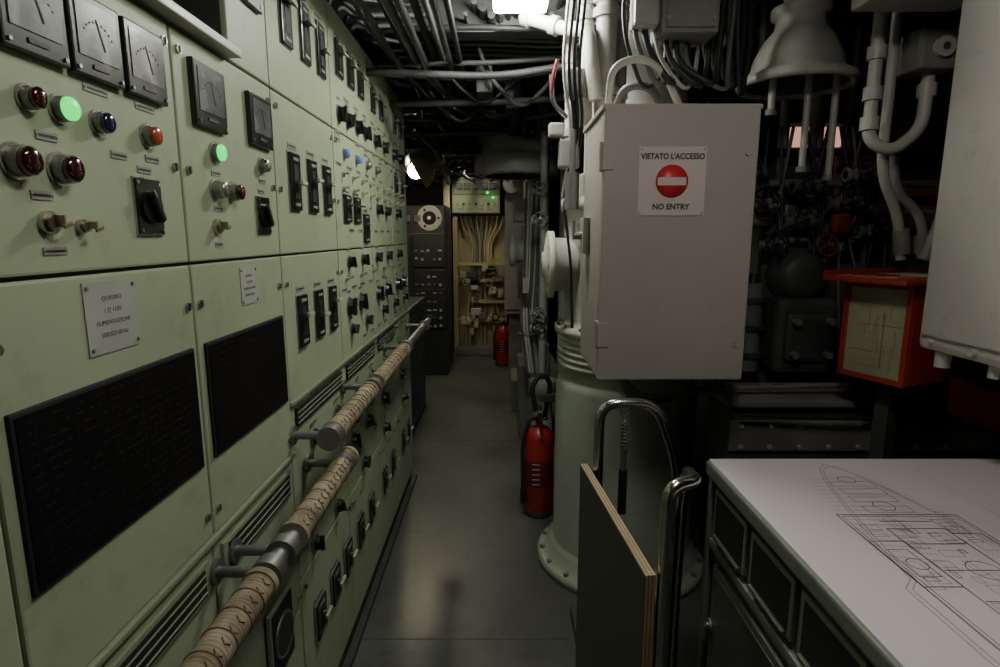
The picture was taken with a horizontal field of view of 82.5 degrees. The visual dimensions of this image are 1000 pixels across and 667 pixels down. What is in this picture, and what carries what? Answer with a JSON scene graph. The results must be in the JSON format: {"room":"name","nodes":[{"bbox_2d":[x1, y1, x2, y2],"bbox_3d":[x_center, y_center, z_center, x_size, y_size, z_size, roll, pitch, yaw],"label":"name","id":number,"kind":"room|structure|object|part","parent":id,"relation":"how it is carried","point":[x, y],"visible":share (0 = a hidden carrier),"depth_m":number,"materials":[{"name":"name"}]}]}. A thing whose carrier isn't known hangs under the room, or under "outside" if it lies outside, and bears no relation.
{"room":"ship interior","nodes":[
{"label":"ship interior","id":0,"kind":"room"},
{"bbox_2d":[405,168,583,348],"bbox_3d":[0.450,-1.080,7.993,3.660,2.620,0.080,0,10,0],"label":"wall","id":1,"kind":"structure","parent":0,"point":[416,194],"depth_m":7.83,"materials":[{"name":"black metal"}]},
{"bbox_2d":[503,180,522,378],"bbox_3d":[0.200,-0.580,6.293,0.340,2.210,0.600,0,10,0],"label":"wall","id":2,"kind":"structure","parent":0,"point":[512,303],"depth_m":6.17,"materials":[{"name":"grey metal"}]},
{"bbox_2d":[343,349,708,666],"bbox_3d":[0.450,1.030,3.627,3.800,0.060,9.400,0,10,0],"label":"floor","id":3,"kind":"structure","parent":0,"point":[463,562],"depth_m":2.87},
{"bbox_2d":[0,0,413,666],"bbox_3d":[-0.849,0.080,1.896,0.602,2.400,3.510,0,10,0],"label":"switchboard","id":4,"kind":"object","parent":3,"relation":"on","point":[203,216],"visible":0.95,"depth_m":1.05,"materials":[{"name":"green paint"}]},
{"bbox_3d":[-0.578,-0.065,1.077,0.004,0.105,0.570,0,10,0],"label":"data plate","id":5,"kind":"part","parent":4,"relation":"part of","materials":[{"name":"metal"}]},
{"bbox_2d":[179,443,360,666],"bbox_3d":[-0.508,0.485,1.154,0.145,0.069,1.294,0,10,0],"label":"handrail","id":6,"kind":"object","parent":4,"relation":"attached to","point":[221,641],"visible":1,"depth_m":1.15,"materials":[{"name":"fabric"}]},
{"bbox_2d":[289,315,433,450],"bbox_3d":[-0.508,0.100,2.666,0.145,0.069,2.244,0,10,0],"label":"handrail","id":7,"kind":"object","parent":4,"relation":"attached to","point":[332,434],"visible":1,"depth_m":1.90,"materials":[{"name":"fabric"}]},
{"bbox_2d":[407,236,413,296],"bbox_3d":[-1.140,-0.264,5.079,0.420,2.000,2.500,0,10,0],"label":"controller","id":8,"kind":"object","parent":3,"relation":"on","point":[409,238],"visible":0.02,"depth_m":6.05,"materials":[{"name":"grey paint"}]},
{"bbox_2d":[409,297,425,434],"bbox_3d":[-0.968,0.302,4.588,0.565,1.050,1.460,0,10,0],"label":"base cabinet","id":9,"kind":"object","parent":3,"relation":"on","point":[416,304],"visible":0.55,"depth_m":4.84,"materials":[{"name":"grey metal"}]},
{"bbox_2d":[406,205,452,374],"bbox_3d":[-0.940,-0.520,6.775,0.680,1.930,0.770,0,10,0],"label":"console","id":10,"kind":"object","parent":3,"relation":"on","point":[429,226],"visible":0.65,"depth_m":6.43,"materials":[{"name":"black paint"}]},
{"bbox_2d":[344,380,569,666],"bbox_3d":[-0.149,1.028,3.375,0.858,0.030,6.104,0,10,0],"label":"trim","id":11,"kind":"structure","parent":3,"relation":"on","point":[355,645],"depth_m":2.58,"materials":[{"name":"grey paint"}]},
{"bbox_2d":[453,215,506,354],"bbox_3d":[-0.270,-0.654,7.751,0.740,1.863,0.400,0,10,0],"label":"electrical panel","id":12,"kind":"object","parent":3,"relation":"on","point":[478,241],"visible":0.95,"depth_m":7.71,"materials":[{"name":"beige paint"}]},
{"bbox_2d":[443,171,549,342],"bbox_3d":[-0.050,-0.909,7.352,1.340,2.500,0.200,0,10,0],"label":"frame","id":13,"kind":"object","parent":3,"relation":"on","point":[446,188],"visible":0.02,"depth_m":7.20,"materials":[{"name":"beige paint"}]},
{"bbox_2d":[493,316,508,366],"bbox_3d":[0.047,0.091,7.114,0.224,0.609,0.234,7,12,34],"label":"fire extinguisher","id":14,"kind":"object","parent":3,"relation":"on","point":[501,333],"visible":0.93,"depth_m":7.04,"materials":[{"name":"red metal"}]},
{"bbox_2d":[508,88,565,460],"bbox_3d":[0.300,-0.520,4.796,0.480,2.600,2.030,0,10,0],"label":"cluster","id":15,"kind":"object","parent":3,"relation":"on","point":[535,358],"visible":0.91,"depth_m":4.27,"materials":[{"name":"grey paint"}]},
{"bbox_2d":[520,403,553,518],"bbox_3d":[0.215,0.731,3.277,0.173,0.649,0.208,6,12,33],"label":"fire extinguisher","id":16,"kind":"object","parent":3,"relation":"on","point":[537,445],"visible":0.98,"depth_m":3.23,"materials":[{"name":"red metal"}]},
{"bbox_2d":[530,372,554,417],"bbox_3d":[0.232,0.342,3.155,0.136,0.262,0.063,0,10,0],"label":"hose","id":17,"kind":"object","parent":16,"relation":"attached to","point":[547,397],"visible":1,"depth_m":3.13,"materials":[{"name":"black rubber"}]},
{"bbox_2d":[575,464,655,666],"bbox_3d":[0.309,0.907,1.661,0.025,0.850,0.637,-1,10,-5],"label":"panel","id":18,"kind":"object","parent":3,"relation":"on","point":[616,584],"depth_m":1.58,"materials":[{"name":"wood"}]},
{"bbox_2d":[570,605,576,642],"bbox_3d":[0.312,1.340,1.499,0.025,0.050,1.900,0,10,0],"label":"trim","id":19,"kind":"structure","parent":18,"relation":"attached to","point":[573,609],"depth_m":2.36,"materials":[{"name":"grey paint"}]},
{"bbox_2d":[537,8,703,605],"bbox_3d":[0.600,-0.155,2.672,0.820,2.600,0.820,0,10,0],"label":"column","id":20,"kind":"structure","parent":3,"relation":"on","point":[579,394],"depth_m":2.51,"materials":[{"name":"metal"}]},
{"bbox_2d":[572,104,762,379],"bbox_3d":[0.534,-0.322,2.087,0.539,0.867,0.578,0,10,0],"label":"electrical box","id":21,"kind":"object","parent":20,"relation":"attached to","point":[665,234],"visible":1,"depth_m":1.81,"materials":[{"name":"grey paint"}]},
{"bbox_2d":[593,398,681,666],"bbox_3d":[0.459,0.743,1.903,0.352,1.092,0.070,0,10,0],"label":"grab rail","id":22,"kind":"object","parent":3,"relation":"on","point":[606,407],"visible":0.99,"depth_m":1.82,"materials":[{"name":"silver metal"}]},
{"bbox_2d":[653,466,700,666],"bbox_3d":[0.467,0.817,1.521,0.095,1.075,0.486,4,11,23],"label":"grab rail","id":23,"kind":"object","parent":3,"relation":"on","point":[676,494],"visible":1,"depth_m":1.29,"materials":[{"name":"silver metal"}]},
{"bbox_2d":[699,0,943,558],"bbox_3d":[1.497,-0.128,2.515,1.206,2.600,0.400,0,10,0],"label":"machinery","id":24,"kind":"object","parent":3,"relation":"on","point":[793,324],"visible":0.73,"depth_m":2.41,"materials":[{"name":"grey paint"}]},
{"bbox_2d":[697,459,999,666],"bbox_3d":[1.099,0.943,1.007,1.081,0.999,1.305,0,10,0],"label":"table","id":25,"kind":"object","parent":3,"relation":"on","point":[808,562],"visible":1,"depth_m":1.19,"materials":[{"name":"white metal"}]},
{"bbox_2d":[702,382,999,469],"bbox_3d":[1.520,0.721,2.297,1.360,1.000,0.316,0,10,0],"label":"cabinet","id":26,"kind":"object","parent":3,"relation":"on","point":[815,423],"visible":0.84,"depth_m":2.13,"materials":[{"name":"black metal"}]},
{"bbox_2d":[619,380,843,403],"bbox_3d":[0.857,0.198,2.090,0.887,0.161,0.168,0,10,0],"label":"conduit","id":27,"kind":"object","parent":26,"relation":"on","point":[709,386],"visible":0.67,"depth_m":2.10,"materials":[{"name":"grey metal"}]},
{"bbox_2d":[823,267,945,458],"bbox_3d":[1.335,0.518,2.018,0.381,1.475,0.281,-4,11,-22],"label":"case","id":28,"kind":"object","parent":3,"relation":"on","point":[883,308],"visible":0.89,"depth_m":1.88,"materials":[{"name":"paint"}]},
{"bbox_2d":[834,156,953,360],"bbox_3d":[1.870,0.131,2.838,0.660,1.980,0.150,0,10,0],"label":"wall","id":29,"kind":"structure","parent":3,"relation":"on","point":[911,167],"depth_m":2.63,"materials":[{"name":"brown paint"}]},
{"bbox_2d":[947,378,999,458],"bbox_3d":[1.840,0.725,1.860,0.720,1.140,0.220,0,10,0],"label":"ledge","id":30,"kind":"object","parent":3,"relation":"on","point":[968,400],"visible":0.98,"depth_m":1.78,"materials":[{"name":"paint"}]},
{"bbox_2d":[358,39,854,49],"bbox_3d":[0.450,-1.611,3.173,3.800,0.060,9.400,0,10,0],"label":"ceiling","id":31,"kind":"structure","parent":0,"point":[845,42],"depth_m":3.07,"materials":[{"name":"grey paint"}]},
{"bbox_2d":[331,0,961,167],"bbox_3d":[0.450,-1.494,3.203,3.660,0.180,8.090,0,10,0],"label":"ceiling","id":32,"kind":"structure","parent":0,"point":[845,28],"depth_m":2.42,"materials":[{"name":"black metal"}]},
{"bbox_2d":[327,0,468,89],"bbox_3d":[-0.381,-1.382,2.753,0.496,0.226,2.113,0,10,0],"label":"cable bundle","id":33,"kind":"object","parent":32,"relation":"attached to","point":[382,24],"visible":0.27,"depth_m":2.32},
{"bbox_2d":[408,138,445,187],"bbox_3d":[-0.662,-1.573,4.933,0.353,0.616,0.319,-6,11,-30],"label":"lamp","id":34,"kind":"object","parent":32,"relation":"hanging from","point":[422,166],"visible":0.64,"depth_m":4.83,"materials":[{"name":"black metal"}]},
{"bbox_2d":[452,175,499,214],"bbox_3d":[-0.310,-1.949,7.499,0.620,0.740,0.458,0,10,0],"label":"equipment rack","id":35,"kind":"object","parent":32,"relation":"attached to","point":[482,197],"visible":0.94,"depth_m":7.34,"materials":[{"name":"metal"}]},
{"bbox_2d":[474,87,557,181],"bbox_3d":[0.120,-1.447,4.165,0.620,0.600,0.620,0,10,0],"label":"hatch","id":36,"kind":"object","parent":32,"relation":"attached to","point":[502,157],"visible":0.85,"depth_m":3.95,"materials":[{"name":"grey paint"}]},
{"bbox_2d":[493,0,547,12],"bbox_3d":[0.075,-1.292,2.071,0.240,0.195,0.180,0,10,0],"label":"ceiling lamp","id":37,"kind":"object","parent":32,"relation":"attached to","point":[499,6],"depth_m":2.08,"materials":[{"name":"white plastic"}]},
{"bbox_2d":[519,0,629,209],"bbox_3d":[0.285,-0.946,2.254,0.285,0.900,0.375,-7,12,-36],"label":"pipes","id":38,"kind":"object","parent":32,"relation":"attached to","point":[586,84],"visible":0.9,"depth_m":2.14,"materials":[{"name":"white metal"}]},
{"bbox_2d":[349,0,944,185],"bbox_3d":[0.404,-1.323,3.225,3.421,0.510,7.807,0,10,0],"label":"ceiling pipes","id":39,"kind":"object","parent":32,"relation":"attached to","point":[457,150],"visible":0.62,"depth_m":2.72,"materials":[{"name":"grey metal"}]},
{"bbox_2d":[605,0,752,103],"bbox_3d":[0.629,-1.041,1.890,0.580,0.592,0.246,-2,10,-13],"label":"cable loop","id":40,"kind":"object","parent":32,"relation":"hanging from","point":[735,16],"visible":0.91,"depth_m":1.87,"materials":[{"name":"grey paint"}]},
{"bbox_2d":[735,0,860,180],"bbox_3d":[1.085,-0.977,2.084,0.412,0.820,0.412,0,10,0],"label":"housing","id":41,"kind":"object","parent":32,"relation":"hanging from","point":[803,57],"visible":0.96,"depth_m":2.00,"materials":[{"name":"grey paint"}]},
{"bbox_2d":[789,121,844,147],"bbox_3d":[1.480,-1.173,2.662,0.280,0.630,0.075,0,10,0],"label":"lamp","id":42,"kind":"object","parent":32,"relation":"hanging from","point":[797,134],"visible":0.23,"depth_m":2.67,"materials":[{"name":"glass"}]},
{"bbox_2d":[851,0,962,11],"bbox_3d":[1.170,-1.107,1.539,0.300,0.380,0.192,0,10,0],"label":"switch box","id":43,"kind":"object","parent":32,"relation":"attached to","point":[856,5],"visible":0.96,"depth_m":1.62,"materials":[{"name":"grey paint"}]},
{"bbox_2d":[859,12,958,261],"bbox_3d":[1.315,-0.771,1.791,0.322,1.086,0.162,-3,10,-15],"label":"pipes","id":44,"kind":"object","parent":32,"relation":"hanging from","point":[926,53],"visible":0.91,"depth_m":1.79,"materials":[{"name":"grey metal"}]},
{"bbox_2d":[629,0,719,46],"bbox_3d":[0.550,-1.142,1.802,0.260,0.400,0.162,0,10,0],"label":"junction box","id":45,"kind":"object","parent":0,"point":[695,22],"depth_m":1.77,"materials":[{"name":"grey metal"}]},
{"bbox_2d":[704,70,999,381],"bbox_3d":[2.315,-0.290,3.400,0.070,2.620,9.400,0,10,0],"label":"wall","id":46,"kind":"structure","parent":0,"point":[905,101],"depth_m":3.15,"materials":[{"name":"black metal"}]},
{"bbox_2d":[920,0,999,379],"bbox_3d":[1.699,-0.480,1.257,1.162,1.200,0.400,0,10,0],"label":"equipment box","id":47,"kind":"object","parent":46,"relation":"attached to","point":[961,318],"visible":1,"depth_m":1.36,"materials":[{"name":"grey paint"}]}
]}

